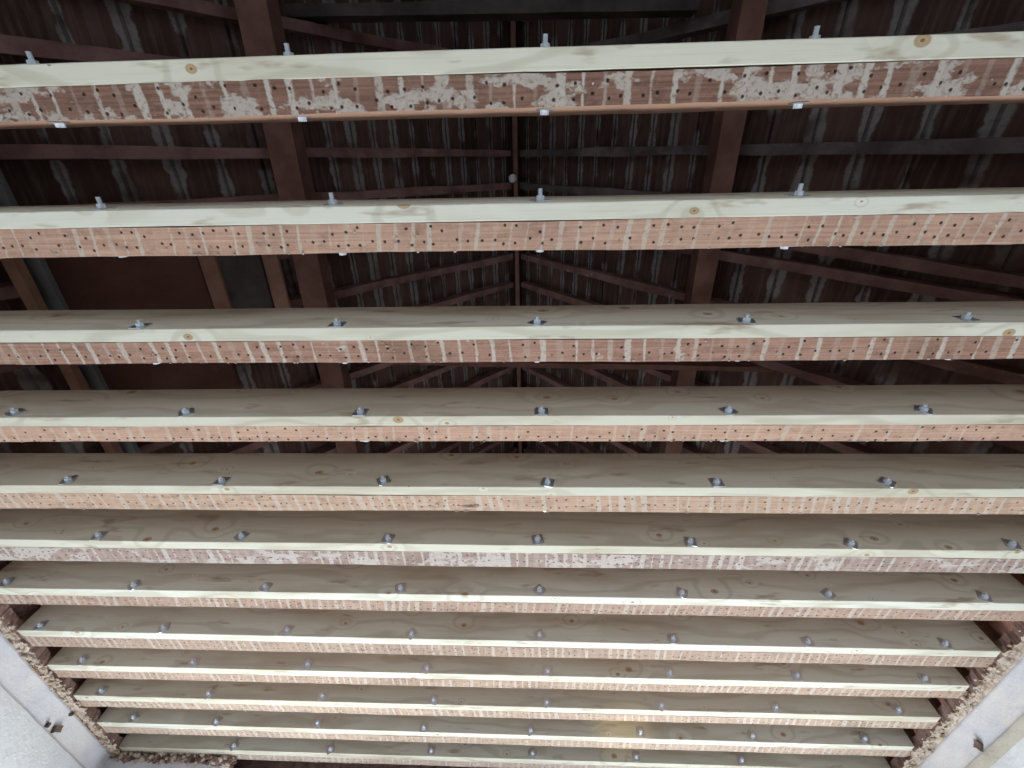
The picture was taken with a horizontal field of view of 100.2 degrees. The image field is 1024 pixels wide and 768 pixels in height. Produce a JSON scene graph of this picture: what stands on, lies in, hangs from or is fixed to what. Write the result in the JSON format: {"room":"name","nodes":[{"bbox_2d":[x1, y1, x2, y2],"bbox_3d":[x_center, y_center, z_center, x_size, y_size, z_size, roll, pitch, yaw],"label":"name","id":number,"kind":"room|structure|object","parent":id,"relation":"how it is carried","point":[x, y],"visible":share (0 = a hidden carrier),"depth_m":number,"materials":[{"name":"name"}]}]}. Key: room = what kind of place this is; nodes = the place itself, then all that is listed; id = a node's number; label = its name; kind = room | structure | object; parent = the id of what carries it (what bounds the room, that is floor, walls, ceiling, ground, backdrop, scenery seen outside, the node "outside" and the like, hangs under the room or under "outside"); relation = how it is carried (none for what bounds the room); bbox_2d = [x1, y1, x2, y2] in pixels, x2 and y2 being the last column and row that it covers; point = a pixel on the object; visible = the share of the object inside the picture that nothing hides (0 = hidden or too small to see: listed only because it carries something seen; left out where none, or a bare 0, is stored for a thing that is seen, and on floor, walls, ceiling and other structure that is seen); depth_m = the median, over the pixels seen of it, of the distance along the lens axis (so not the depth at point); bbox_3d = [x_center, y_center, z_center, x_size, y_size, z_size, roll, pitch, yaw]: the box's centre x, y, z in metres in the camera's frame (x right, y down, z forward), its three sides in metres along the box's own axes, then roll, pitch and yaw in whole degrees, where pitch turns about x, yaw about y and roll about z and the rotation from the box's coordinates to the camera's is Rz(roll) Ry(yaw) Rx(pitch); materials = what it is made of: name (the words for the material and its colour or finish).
{"room":"building under renovation","nodes":[
{"label":"building under renovation","id":0,"kind":"room"},
{"bbox_2d":[0,632,112,767],"bbox_3d":[-2.726,0.613,0.239,0.545,2.673,5.699,1,-62,2],"label":"wall","id":1,"kind":"structure","parent":0,"point":[27,703],"depth_m":2.18,"materials":[{"name":"paint"}]},
{"bbox_2d":[0,603,123,758],"bbox_3d":[-2.386,0.639,1.770,0.097,0.082,4.224,1,-62,2],"label":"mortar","id":2,"kind":"structure","parent":1,"relation":"attached to","point":[39,656],"depth_m":2.23,"materials":[{"name":"stone"}]},
{"bbox_2d":[0,560,126,757],"bbox_3d":[-2.645,-0.070,1.532,0.517,0.298,5.699,1,-62,2],"label":"trim","id":3,"kind":"structure","parent":1,"relation":"on","point":[24,612],"depth_m":2.16,"materials":[{"name":"wood"}]},
{"bbox_2d":[0,34,187,61],"bbox_3d":[-1.514,-1.728,2.367,2.894,3.305,0.076,1,-62,2],"label":"rafter","id":4,"kind":"object","parent":1,"relation":"attached to","point":[9,45],"visible":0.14,"depth_m":1.88,"materials":[{"name":"brown wood"}]},
{"bbox_2d":[0,253,327,299],"bbox_3d":[-1.492,-0.868,2.822,2.895,3.305,0.070,1,-62,2],"label":"rafter","id":5,"kind":"object","parent":1,"relation":"attached to","point":[8,290],"visible":0.02,"depth_m":1.98,"materials":[{"name":"brown wood"}]},
{"bbox_2d":[0,144,510,159],"bbox_3d":[-1.507,-1.379,2.555,2.895,3.306,0.067,0,-62,2],"label":"roof purlin","id":6,"kind":"structure","parent":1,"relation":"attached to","point":[7,151],"depth_m":2.29,"materials":[{"name":"brown wood"}]},
{"bbox_2d":[0,252,512,373],"bbox_3d":[-1.486,-0.578,2.977,2.891,3.304,0.070,1,-62,1],"label":"rafter","id":7,"kind":"object","parent":1,"relation":"attached to","point":[296,301],"visible":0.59,"depth_m":3.46,"materials":[{"name":"brown wood"}]},
{"bbox_2d":[45,256,240,389],"bbox_3d":[-1.979,-0.353,2.363,0.408,0.488,1.038,1,-62,2],"label":"sheet","id":8,"kind":"object","parent":7,"relation":"attached to","point":[130,282],"visible":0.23,"depth_m":2.32,"materials":[{"name":"wood"}]},
{"bbox_2d":[198,256,232,308],"bbox_3d":[-1.734,-0.556,2.523,0.052,0.096,0.921,0,-62,2],"label":"batten","id":9,"kind":"object","parent":8,"relation":"attached to","point":[210,266],"visible":0.2,"depth_m":2.50,"materials":[{"name":"brown wood"}]},
{"bbox_2d":[217,255,274,308],"bbox_3d":[-1.636,-0.614,2.645,0.161,0.209,0.838,1,-62,2],"label":"wood board","id":10,"kind":"object","parent":7,"relation":"attached to","point":[244,276],"visible":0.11,"depth_m":2.63,"materials":[{"name":"wood"}]},
{"bbox_2d":[261,254,290,307],"bbox_3d":[-1.509,-0.669,2.738,0.059,0.105,0.921,1,-62,2],"label":"batten","id":11,"kind":"object","parent":10,"relation":"attached to","point":[272,264],"visible":0.22,"depth_m":2.73,"materials":[{"name":"brown wood"}]},
{"bbox_2d":[0,0,518,452],"bbox_3d":[-1.583,-0.790,2.840,3.323,3.680,6.230,1,-62,2],"label":"roof","id":12,"kind":"object","parent":1,"relation":"attached to","point":[99,23],"depth_m":2.67,"materials":[{"name":"wood"}]},
{"bbox_2d":[136,362,392,452],"bbox_3d":[-1.471,0.004,3.284,2.895,3.304,0.071,1,-62,2],"label":"rafter","id":13,"kind":"object","parent":1,"relation":"attached to","point":[144,446],"visible":0.14,"depth_m":3.24,"materials":[{"name":"brown wood"}]},
{"bbox_2d":[0,258,123,452],"bbox_3d":[-2.159,-0.342,1.949,0.060,0.039,1.947,1,-62,2],"label":"batten","id":14,"kind":"object","parent":13,"relation":"attached to","point":[17,270],"visible":0.34,"depth_m":1.92,"materials":[{"name":"brown wood"}]},
{"bbox_2d":[0,169,140,452],"bbox_3d":[-2.151,-0.372,2.006,0.115,0.026,1.947,1,-62,2],"label":"board","id":15,"kind":"object","parent":13,"relation":"attached to","point":[38,268],"visible":0.23,"depth_m":1.97,"materials":[{"name":"wood"}]},
{"bbox_2d":[108,0,450,51],"bbox_3d":[-1.522,-1.951,2.252,2.896,3.307,0.069,0,-62,2],"label":"rafter","id":16,"kind":"object","parent":1,"relation":"attached to","point":[199,8],"visible":0.55,"depth_m":2.48,"materials":[{"name":"brown wood"}]},
{"bbox_2d":[75,182,511,204],"bbox_3d":[-1.501,-1.154,2.672,2.895,3.304,0.067,1,-62,2],"label":"rafter","id":17,"kind":"object","parent":1,"relation":"attached to","point":[428,190],"visible":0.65,"depth_m":3.07,"materials":[{"name":"brown wood"}]},
{"bbox_2d":[213,366,457,452],"bbox_3d":[-1.464,0.231,3.404,2.893,3.306,0.071,1,-62,2],"label":"rafter","id":18,"kind":"object","parent":1,"relation":"attached to","point":[241,447],"visible":0.22,"depth_m":3.79,"materials":[{"name":"brown wood"}]},
{"bbox_2d":[235,281,513,365],"bbox_3d":[-1.480,-0.324,3.111,2.896,3.306,0.071,1,-62,2],"label":"rafter","id":19,"kind":"object","parent":1,"relation":"attached to","point":[475,293],"visible":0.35,"depth_m":4.07,"materials":[{"name":"brown wood"}]},
{"bbox_2d":[312,367,514,452],"bbox_3d":[-1.459,0.514,3.554,2.892,3.306,0.072,1,-62,1],"label":"rafter","id":20,"kind":"object","parent":1,"relation":"attached to","point":[478,381],"visible":0.17,"depth_m":4.56,"materials":[{"name":"brown wood"}]},
{"bbox_2d":[377,385,513,452],"bbox_3d":[-1.450,0.777,3.691,2.894,3.304,0.068,1,-62,1],"label":"rafter","id":21,"kind":"object","parent":1,"relation":"attached to","point":[397,447],"visible":0.02,"depth_m":4.02,"materials":[{"name":"brown wood"}]},
{"bbox_2d":[427,441,465,452],"bbox_3d":[-1.441,1.038,3.831,2.887,3.308,0.069,1,-62,2],"label":"rafter","id":22,"kind":"object","parent":1,"relation":"attached to","point":[449,445],"visible":0.06,"depth_m":4.51,"materials":[{"name":"brown wood"}]},
{"bbox_2d":[469,441,502,452],"bbox_3d":[-1.437,1.302,3.970,2.895,3.303,0.072,1,-62,2],"label":"rafter","id":23,"kind":"object","parent":1,"relation":"attached to","point":[488,445],"visible":0.06,"depth_m":5.01,"materials":[{"name":"brown wood"}]},
{"bbox_2d":[193,759,493,767],"bbox_3d":[-0.053,2.450,3.154,5.959,6.279,0.250,1,-62,2],"label":"wall","id":24,"kind":"structure","parent":0,"point":[241,763],"depth_m":2.80,"materials":[{"name":"paint"}]},
{"bbox_2d":[102,751,236,767],"bbox_3d":[-2.063,2.441,2.529,0.793,0.354,0.332,1,-62,2],"label":"trim","id":25,"kind":"structure","parent":24,"relation":"attached to","point":[129,759],"depth_m":2.57,"materials":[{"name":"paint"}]},
{"bbox_2d":[284,0,699,22],"bbox_3d":[-0.377,-2.175,2.497,2.856,0.148,0.067,1,-62,2],"label":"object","id":26,"kind":"object","parent":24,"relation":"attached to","point":[442,10],"visible":0.83,"depth_m":2.44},
{"bbox_2d":[510,21,521,453],"bbox_3d":[0.047,-1.492,4.258,0.044,0.192,5.690,0,-62,2],"label":"board","id":27,"kind":"object","parent":24,"relation":"attached to","point":[513,23],"visible":0.42,"depth_m":3.93,"materials":[{"name":"brown wood"}]},
{"bbox_2d":[393,361,773,371],"bbox_3d":[0.463,-0.145,2.906,2.537,0.112,0.043,1,-62,2],"label":"tie","id":28,"kind":"object","parent":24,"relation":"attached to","point":[745,366],"visible":0.49,"depth_m":2.86,"materials":[{"name":"brown wood"}]},
{"bbox_2d":[659,0,767,453],"bbox_3d":[1.232,-0.713,2.784,0.132,0.135,5.702,-1,-62,2],"label":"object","id":29,"kind":"object","parent":24,"relation":"attached to","point":[747,17],"visible":0.27,"depth_m":2.44,"materials":[{"name":"brown wood"}]},
{"bbox_2d":[916,656,1023,767],"bbox_3d":[2.450,0.713,0.103,0.551,2.673,5.699,1,-62,2],"label":"wall","id":30,"kind":"structure","parent":0,"point":[997,721],"depth_m":1.98,"materials":[{"name":"paint"}]},
{"bbox_2d":[97,707,915,756],"bbox_3d":[-0.075,1.934,2.473,4.667,0.208,0.150,0,-62,2],"label":"joist","id":31,"kind":"object","parent":30,"relation":"on","point":[761,738],"visible":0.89,"depth_m":2.39,"materials":[{"name":"brown wood"}]},
{"bbox_2d":[859,732,869,744],"bbox_3d":[1.907,1.917,2.314,0.045,0.045,0.003,18,-56,32],"label":"washer","id":32,"kind":"object","parent":31,"relation":"in","point":[867,742],"depth_m":2.31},
{"bbox_2d":[119,733,893,767],"bbox_3d":[-0.077,2.184,2.605,4.667,0.212,0.147,0,-62,2],"label":"joist","id":33,"kind":"object","parent":30,"relation":"on","point":[246,748],"visible":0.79,"depth_m":2.53,"materials":[{"name":"brown wood"}]},
{"bbox_2d":[73,678,940,728],"bbox_3d":[-0.074,1.675,2.336,4.667,0.211,0.147,0,-62,2],"label":"joist","id":34,"kind":"object","parent":30,"relation":"on","point":[532,703],"visible":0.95,"depth_m":2.25,"materials":[{"name":"brown wood"}]},
{"bbox_2d":[95,685,108,695],"bbox_3d":[-2.233,1.669,2.329,0.045,0.045,0.003,3,-62,9],"label":"washer","id":35,"kind":"object","parent":34,"relation":"in","point":[105,687],"depth_m":2.32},
{"bbox_2d":[655,699,666,711],"bbox_3d":[0.772,1.661,2.211,0.045,0.045,0.003,-16,-59,-25],"label":"bolt","id":36,"kind":"object","parent":34,"relation":"in","point":[662,709],"depth_m":2.21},
{"bbox_2d":[769,702,781,712],"bbox_3d":[1.351,1.657,2.193,0.045,0.045,0.003,-7,-62,-10],"label":"washer","id":37,"kind":"object","parent":34,"relation":"in","point":[779,709],"depth_m":2.19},
{"bbox_2d":[891,703,904,715],"bbox_3d":[1.960,1.654,2.171,0.045,0.045,0.003,-18,-58,-28],"label":"washer","id":38,"kind":"object","parent":34,"relation":"in","point":[894,706],"depth_m":2.17,"materials":[{"name":"metal"}]},
{"bbox_2d":[47,647,969,698],"bbox_3d":[-0.073,1.421,2.202,4.667,0.209,0.145,0,-62,2],"label":"joist","id":39,"kind":"object","parent":30,"relation":"on","point":[636,675],"visible":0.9,"depth_m":2.12,"materials":[{"name":"brown wood"}]},
{"bbox_2d":[76,654,89,665],"bbox_3d":[-2.202,1.415,2.195,0.045,0.045,0.003,13,-59,25],"label":"washer","id":40,"kind":"object","parent":39,"relation":"in","point":[87,657],"depth_m":2.19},
{"bbox_2d":[187,657,200,666],"bbox_3d":[-1.616,1.413,2.172,0.045,0.045,0.003,0,-62,2],"label":"washer","id":41,"kind":"object","parent":39,"relation":"in","point":[197,659],"depth_m":2.17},
{"bbox_2d":[301,658,313,669],"bbox_3d":[-1.027,1.409,2.153,0.045,0.045,0.003,13,-59,25],"label":"washer","id":42,"kind":"object","parent":39,"relation":"in","point":[303,665],"depth_m":2.15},
{"bbox_2d":[421,662,432,673],"bbox_3d":[-0.422,1.410,2.125,0.045,0.045,0.003,24,-53,39],"label":"washer","id":43,"kind":"object","parent":39,"relation":"in","point":[426,667],"depth_m":2.12,"materials":[{"name":"metal"}]},
{"bbox_2d":[790,670,803,680],"bbox_3d":[1.371,1.402,2.059,0.045,0.045,0.003,5,-62,11],"label":"washer","id":44,"kind":"object","parent":39,"relation":"in","point":[800,678],"depth_m":2.05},
{"bbox_2d":[917,672,931,684],"bbox_3d":[1.964,1.401,2.036,0.045,0.045,0.003,9,-61,18],"label":"washer","id":45,"kind":"object","parent":39,"relation":"in","point":[928,681],"depth_m":2.03,"materials":[{"name":"metal"}]},
{"bbox_2d":[17,605,1000,667],"bbox_3d":[-0.071,1.180,2.074,4.667,0.213,0.158,0,-62,2],"label":"joist","id":46,"kind":"object","parent":30,"relation":"on","point":[870,641],"visible":0.91,"depth_m":2.00,"materials":[{"name":"brown wood"}]},
{"bbox_2d":[32,620,48,630],"bbox_3d":[-2.273,1.164,2.062,0.045,0.045,0.003,-6,-62,-8],"label":"washer","id":47,"kind":"object","parent":46,"relation":"in","point":[40,625],"depth_m":2.06,"materials":[{"name":"metal"}]},
{"bbox_2d":[157,622,170,633],"bbox_3d":[-1.660,1.163,2.041,0.045,0.045,0.003,-11,-61,-18],"label":"washer","id":48,"kind":"object","parent":46,"relation":"in","point":[162,627],"depth_m":2.03,"materials":[{"name":"metal"}]},
{"bbox_2d":[405,628,417,639],"bbox_3d":[-0.467,1.164,1.993,0.045,0.045,0.003,24,-53,39],"label":"bolt","id":49,"kind":"object","parent":46,"relation":"in","point":[410,633],"depth_m":1.99,"materials":[{"name":"metal"}]},
{"bbox_2d":[533,629,545,641],"bbox_3d":[0.128,1.160,1.976,0.045,0.045,0.003,-17,-58,-27],"label":"bolt","id":50,"kind":"object","parent":46,"relation":"in","point":[539,635],"depth_m":1.97,"materials":[{"name":"metal"}]},
{"bbox_2d":[666,633,679,643],"bbox_3d":[0.735,1.161,1.951,0.045,0.045,0.003,-5,-62,-8],"label":"bolt","id":51,"kind":"object","parent":46,"relation":"in","point":[671,641],"depth_m":1.95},
{"bbox_2d":[800,636,814,646],"bbox_3d":[1.332,1.161,1.928,0.045,0.045,0.003,-5,-62,-7],"label":"washer","id":52,"kind":"object","parent":46,"relation":"in","point":[805,641],"depth_m":1.92,"materials":[{"name":"metal"}]},
{"bbox_2d":[937,637,952,649],"bbox_3d":[1.932,1.159,1.910,0.045,0.045,0.003,10,-60,21],"label":"washer","id":53,"kind":"object","parent":46,"relation":"in","point":[943,643],"depth_m":1.90,"materials":[{"name":"metal"}]},
{"bbox_2d":[0,301,1023,364],"bbox_3d":[-0.064,-0.169,1.362,4.667,0.208,0.146,0,-62,2],"label":"joist","id":54,"kind":"object","parent":30,"relation":"on","point":[978,329],"visible":1,"depth_m":1.29,"materials":[{"name":"brown wood"}]},
{"bbox_2d":[128,323,152,328],"bbox_3d":[-1.139,-0.178,1.312,0.045,0.045,0.003,1,-62,5],"label":"washer","id":55,"kind":"object","parent":54,"relation":"in","point":[146,324],"depth_m":1.30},
{"bbox_2d":[327,321,346,327],"bbox_3d":[-0.526,-0.179,1.287,0.045,0.045,0.003,0,-62,2],"label":"washer","id":56,"kind":"object","parent":54,"relation":"in","point":[343,323],"depth_m":1.28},
{"bbox_2d":[736,317,755,323],"bbox_3d":[0.681,-0.184,1.244,0.045,0.045,0.003,6,-61,13],"label":"washer","id":57,"kind":"object","parent":54,"relation":"in","point":[739,319],"depth_m":1.23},
{"bbox_2d":[952,315,980,321],"bbox_3d":[1.298,-0.187,1.224,0.045,0.045,0.003,-4,-62,-6],"label":"washer","id":58,"kind":"object","parent":54,"relation":"in","point":[959,316],"depth_m":1.21,"materials":[{"name":"metal"}]},
{"bbox_2d":[0,183,1023,257],"bbox_3d":[-0.062,-0.464,1.206,4.667,0.206,0.160,0,-62,2],"label":"joist","id":59,"kind":"object","parent":30,"relation":"on","point":[953,216],"visible":1,"depth_m":1.12,"materials":[{"name":"brown wood"}]},
{"bbox_2d":[0,25,1023,128],"bbox_3d":[-0.061,-0.747,1.057,4.667,0.208,0.154,0,-62,2],"label":"joist","id":60,"kind":"object","parent":30,"relation":"on","point":[815,71],"visible":1,"depth_m":0.97,"materials":[{"name":"brown wood"}]},
{"bbox_2d":[0,453,1023,514],"bbox_3d":[-0.067,0.370,1.646,4.667,0.210,0.152,0,-62,2],"label":"joist","id":61,"kind":"object","parent":30,"relation":"on","point":[978,484],"visible":1,"depth_m":1.59,"materials":[{"name":"brown wood"}]},
{"bbox_2d":[58,475,77,484],"bbox_3d":[-1.680,0.363,1.621,0.045,0.045,0.003,-12,-60,-19],"label":"washer","id":62,"kind":"object","parent":61,"relation":"in","point":[74,477],"depth_m":1.61,"materials":[{"name":"metal"}]},
{"bbox_2d":[213,477,230,485],"bbox_3d":[-1.081,0.361,1.594,0.045,0.045,0.003,1,-62,5],"label":"washer","id":63,"kind":"object","parent":61,"relation":"in","point":[227,479],"depth_m":1.58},
{"bbox_2d":[376,475,390,485],"bbox_3d":[-0.473,0.355,1.575,0.045,0.045,0.003,-19,-57,-30],"label":"washer","id":64,"kind":"object","parent":61,"relation":"in","point":[388,480],"depth_m":1.57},
{"bbox_2d":[540,477,554,487],"bbox_3d":[0.128,0.355,1.544,0.045,0.045,0.003,9,-60,19],"label":"washer","id":65,"kind":"object","parent":61,"relation":"in","point":[552,481],"depth_m":1.54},
{"bbox_2d":[708,478,724,486],"bbox_3d":[0.728,0.351,1.522,0.045,0.045,0.003,-2,-62,-1],"label":"washer","id":66,"kind":"object","parent":61,"relation":"in","point":[721,484],"depth_m":1.52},
{"bbox_2d":[877,476,895,487],"bbox_3d":[1.317,0.345,1.504,0.045,0.045,0.003,-21,-57,-32],"label":"washer","id":67,"kind":"object","parent":61,"relation":"in","point":[893,483],"depth_m":1.50,"materials":[{"name":"metal"}]},
{"bbox_2d":[0,508,1023,572],"bbox_3d":[-0.068,0.633,1.785,4.667,0.208,0.157,0,-62,2],"label":"joist","id":68,"kind":"object","parent":30,"relation":"on","point":[964,543],"visible":0.98,"depth_m":1.72,"materials":[{"name":"brown wood"}]},
{"bbox_2d":[89,531,107,540],"bbox_3d":[-1.692,0.622,1.752,0.045,0.045,0.003,-2,-62,-1],"label":"washer","id":69,"kind":"object","parent":68,"relation":"in","point":[103,533],"depth_m":1.75,"materials":[{"name":"metal"}]},
{"bbox_2d":[233,531,249,541],"bbox_3d":[-1.096,0.617,1.735,0.045,0.045,0.003,11,-60,22],"label":"washer","id":70,"kind":"object","parent":68,"relation":"in","point":[247,534],"depth_m":1.73,"materials":[{"name":"metal"}]},
{"bbox_2d":[381,533,394,543],"bbox_3d":[-0.495,0.617,1.709,0.045,0.045,0.003,6,-61,14],"label":"washer","id":71,"kind":"object","parent":68,"relation":"in","point":[392,536],"depth_m":1.70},
{"bbox_2d":[531,534,543,544],"bbox_3d":[0.101,0.613,1.690,0.045,0.045,0.003,-5,-62,-8],"label":"washer","id":72,"kind":"object","parent":68,"relation":"in","point":[534,541],"depth_m":1.68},
{"bbox_2d":[683,536,697,546],"bbox_3d":[0.693,0.613,1.663,0.045,0.045,0.003,2,-62,7],"label":"washer","id":73,"kind":"object","parent":68,"relation":"in","point":[694,544],"depth_m":1.66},
{"bbox_2d":[843,537,857,549],"bbox_3d":[1.298,0.611,1.640,0.045,0.045,0.003,17,-57,31],"label":"washer","id":74,"kind":"object","parent":68,"relation":"in","point":[845,539],"depth_m":1.63,"materials":[{"name":"metal"}]},
{"bbox_2d":[1001,538,1022,550],"bbox_3d":[1.893,0.607,1.621,0.045,0.045,0.003,11,-60,21],"label":"washer","id":75,"kind":"object","parent":68,"relation":"in","point":[1005,541],"depth_m":1.61,"materials":[{"name":"metal"}]},
{"bbox_2d":[0,384,1023,442],"bbox_3d":[-0.065,0.098,1.503,4.667,0.209,0.134,0,-62,2],"label":"joist","id":76,"kind":"object","parent":30,"relation":"on","point":[995,412],"visible":1,"depth_m":1.44,"materials":[{"name":"brown wood"}]},
{"bbox_2d":[4,408,25,416],"bbox_3d":[-1.724,0.099,1.485,0.045,0.045,0.003,12,-59,25],"label":"washer","id":77,"kind":"object","parent":76,"relation":"in","point":[21,410],"depth_m":1.48,"materials":[{"name":"metal"}]},
{"bbox_2d":[178,407,194,416],"bbox_3d":[-1.110,0.096,1.458,0.045,0.045,0.003,-19,-57,-30],"label":"bolt","id":78,"kind":"object","parent":76,"relation":"in","point":[180,414],"depth_m":1.45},
{"bbox_2d":[352,408,368,415],"bbox_3d":[-0.506,0.095,1.430,0.045,0.045,0.003,1,-62,4],"label":"washer","id":79,"kind":"object","parent":76,"relation":"in","point":[355,413],"depth_m":1.42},
{"bbox_2d":[718,407,738,415],"bbox_3d":[0.699,0.087,1.383,0.045,0.045,0.003,-11,-61,-18],"label":"washer","id":80,"kind":"object","parent":76,"relation":"in","point":[722,409],"depth_m":1.38,"materials":[{"name":"metal"}]},
{"bbox_2d":[914,405,932,414],"bbox_3d":[1.307,0.082,1.360,0.045,0.045,0.003,21,-55,36],"label":"washer","id":81,"kind":"object","parent":76,"relation":"in","point":[916,407],"depth_m":1.35,"materials":[{"name":"metal"}]},
{"bbox_2d":[0,560,1023,621],"bbox_3d":[-0.070,0.895,1.923,4.667,0.212,0.146,0,-62,2],"label":"joist","id":82,"kind":"object","parent":30,"relation":"on","point":[634,591],"visible":0.9,"depth_m":1.86,"materials":[{"name":"brown wood"}]},
{"bbox_2d":[0,576,15,586],"bbox_3d":[-2.267,0.889,1.921,0.045,0.045,0.003,-11,-61,-17],"label":"washer","id":83,"kind":"object","parent":82,"relation":"in","point":[9,581],"depth_m":1.92,"materials":[{"name":"metal"}]},
{"bbox_2d":[127,579,141,590],"bbox_3d":[-1.670,0.890,1.892,0.045,0.045,0.003,19,-56,34],"label":"washer","id":84,"kind":"object","parent":82,"relation":"in","point":[134,585],"depth_m":1.89,"materials":[{"name":"metal"}]},
{"bbox_2d":[258,582,272,591],"bbox_3d":[-1.077,0.887,1.870,0.045,0.045,0.003,4,-62,9],"label":"washer","id":85,"kind":"object","parent":82,"relation":"in","point":[260,589],"depth_m":1.86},
{"bbox_2d":[533,584,545,596],"bbox_3d":[0.117,0.881,1.828,0.045,0.045,0.003,24,-53,40],"label":"bolt","id":86,"kind":"object","parent":82,"relation":"in","point":[537,592],"depth_m":1.82,"materials":[{"name":"metal"}]},
{"bbox_2d":[676,587,687,598],"bbox_3d":[0.715,0.880,1.802,0.045,0.045,0.003,11,-60,22],"label":"washer","id":87,"kind":"object","parent":82,"relation":"in","point":[678,594],"depth_m":1.79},
{"bbox_2d":[820,588,836,600],"bbox_3d":[1.319,0.876,1.784,0.045,0.045,0.003,-15,-59,-24],"label":"washer","id":88,"kind":"object","parent":82,"relation":"in","point":[825,594],"depth_m":1.78,"materials":[{"name":"metal"}]},
{"bbox_2d":[976,590,992,602],"bbox_3d":[1.941,0.874,1.758,0.045,0.045,0.003,15,-58,28],"label":"washer","id":89,"kind":"object","parent":82,"relation":"in","point":[978,593],"depth_m":1.75,"materials":[{"name":"metal"}]},
{"bbox_2d":[536,441,567,453],"bbox_3d":[1.534,1.359,3.889,2.898,3.302,0.070,1,-62,2],"label":"rafter","id":90,"kind":"object","parent":30,"relation":"attached to","point":[548,445],"visible":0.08,"depth_m":5.01,"materials":[{"name":"brown wood"}]},
{"bbox_2d":[568,441,602,453],"bbox_3d":[1.524,1.096,3.753,2.895,3.303,0.072,1,-62,2],"label":"rafter","id":91,"kind":"object","parent":30,"relation":"attached to","point":[585,447],"visible":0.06,"depth_m":4.51,"materials":[{"name":"brown wood"}]},
{"bbox_2d":[525,385,648,453],"bbox_3d":[1.516,0.835,3.616,2.887,3.308,0.069,1,-62,2],"label":"rafter","id":92,"kind":"object","parent":30,"relation":"attached to","point":[628,447],"visible":0.08,"depth_m":4.03,"materials":[{"name":"brown wood"}]},
{"bbox_2d":[520,182,696,195],"bbox_3d":[1.470,-1.096,2.594,2.895,3.305,0.070,1,-62,2],"label":"rafter","id":93,"kind":"object","parent":30,"relation":"attached to","point":[581,190],"visible":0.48,"depth_m":3.46,"materials":[{"name":"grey wood"}]},
{"bbox_2d":[522,367,706,453],"bbox_3d":[1.511,0.575,3.476,2.894,3.304,0.068,1,-62,1],"label":"rafter","id":94,"kind":"object","parent":30,"relation":"attached to","point":[686,448],"visible":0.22,"depth_m":4.56,"materials":[{"name":"brown wood"}]},
{"bbox_2d":[579,369,791,453],"bbox_3d":[1.507,0.289,3.327,2.892,3.306,0.072,1,-62,1],"label":"rafter","id":95,"kind":"object","parent":30,"relation":"attached to","point":[762,447],"visible":0.17,"depth_m":3.77,"materials":[{"name":"brown wood"}]},
{"bbox_2d":[579,0,851,45],"bbox_3d":[1.449,-1.919,2.158,2.894,3.305,0.076,1,-62,2],"label":"rafter","id":96,"kind":"object","parent":30,"relation":"attached to","point":[713,22],"visible":0.44,"depth_m":2.49,"materials":[{"name":"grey wood"}]},
{"bbox_2d":[639,369,884,453],"bbox_3d":[1.499,0.061,3.206,2.893,3.306,0.071,1,-62,2],"label":"rafter","id":97,"kind":"object","parent":30,"relation":"attached to","point":[846,447],"visible":0.09,"depth_m":2.61,"materials":[{"name":"brown wood"}]},
{"bbox_2d":[516,0,1023,453],"bbox_3d":[1.570,-0.730,2.757,3.323,3.680,6.230,1,-62,2],"label":"roof","id":98,"kind":"object","parent":30,"relation":"attached to","point":[735,282],"depth_m":2.48,"materials":[{"name":"wood"}]},
{"bbox_2d":[520,137,1023,156],"bbox_3d":[1.465,-1.348,2.461,2.895,3.304,0.067,1,-62,2],"label":"roof purlin","id":99,"kind":"structure","parent":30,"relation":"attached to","point":[993,145],"depth_m":2.18,"materials":[{"name":"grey wood"}]},
{"bbox_2d":[521,253,1023,383],"bbox_3d":[1.486,-0.522,2.898,2.896,3.306,0.071,1,-62,2],"label":"rafter","id":100,"kind":"object","parent":30,"relation":"attached to","point":[973,367],"visible":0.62,"depth_m":3.10,"materials":[{"name":"brown wood"}]},
{"bbox_2d":[521,281,1023,451],"bbox_3d":[1.492,-0.268,3.032,2.895,3.304,0.071,1,-62,2],"label":"rafter","id":101,"kind":"object","parent":30,"relation":"attached to","point":[810,374],"visible":0.35,"depth_m":2.69,"materials":[{"name":"brown wood"}]},
{"bbox_2d":[656,249,1023,301],"bbox_3d":[1.478,-0.812,2.745,2.891,3.304,0.070,1,-62,1],"label":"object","id":102,"kind":"object","parent":30,"relation":"attached to","point":[963,293],"visible":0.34,"depth_m":2.24,"materials":[{"name":"brown wood"}]},
{"bbox_2d":[771,246,1023,288],"bbox_3d":[1.472,-0.922,2.687,2.893,3.308,0.069,3,-62,1],"label":"rafter","id":103,"kind":"object","parent":30,"relation":"attached to","point":[894,260],"visible":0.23,"depth_m":2.08,"materials":[{"name":"brown wood"}]},
{"bbox_2d":[889,621,1023,767],"bbox_3d":[2.190,0.734,1.652,0.100,0.084,4.237,1,-62,2],"label":"trim","id":104,"kind":"structure","parent":30,"relation":"on","point":[981,680],"depth_m":2.04,"materials":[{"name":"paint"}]},
{"bbox_2d":[929,21,1023,34],"bbox_3d":[1.457,-1.699,2.277,2.895,3.306,0.067,1,-62,2],"label":"rafter","id":105,"kind":"object","parent":30,"relation":"attached to","point":[1018,26],"visible":0.02,"depth_m":1.70,"materials":[{"name":"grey wood"}]},
{"bbox_2d":[988,621,1014,635],"bbox_3d":[2.234,1.048,1.892,0.125,0.104,0.168,-2,-62,3],"label":"brick","id":106,"kind":"object","parent":30,"relation":"on","point":[1000,627],"visible":0.3,"depth_m":1.91,"materials":[{"name":"brick"}]},
{"bbox_3d":[-0.025,-2.808,0.371,5.959,6.279,0.250,1,-62,2],"label":"wall","id":107,"kind":"structure","parent":0,"visible":0},
{"bbox_2d":[234,0,364,452],"bbox_3d":[-1.289,-0.723,2.778,0.166,0.136,5.699,1,-62,2],"label":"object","id":108,"kind":"object","parent":107,"relation":"attached to","point":[260,21],"visible":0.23,"depth_m":2.45,"materials":[{"name":"brown wood"}]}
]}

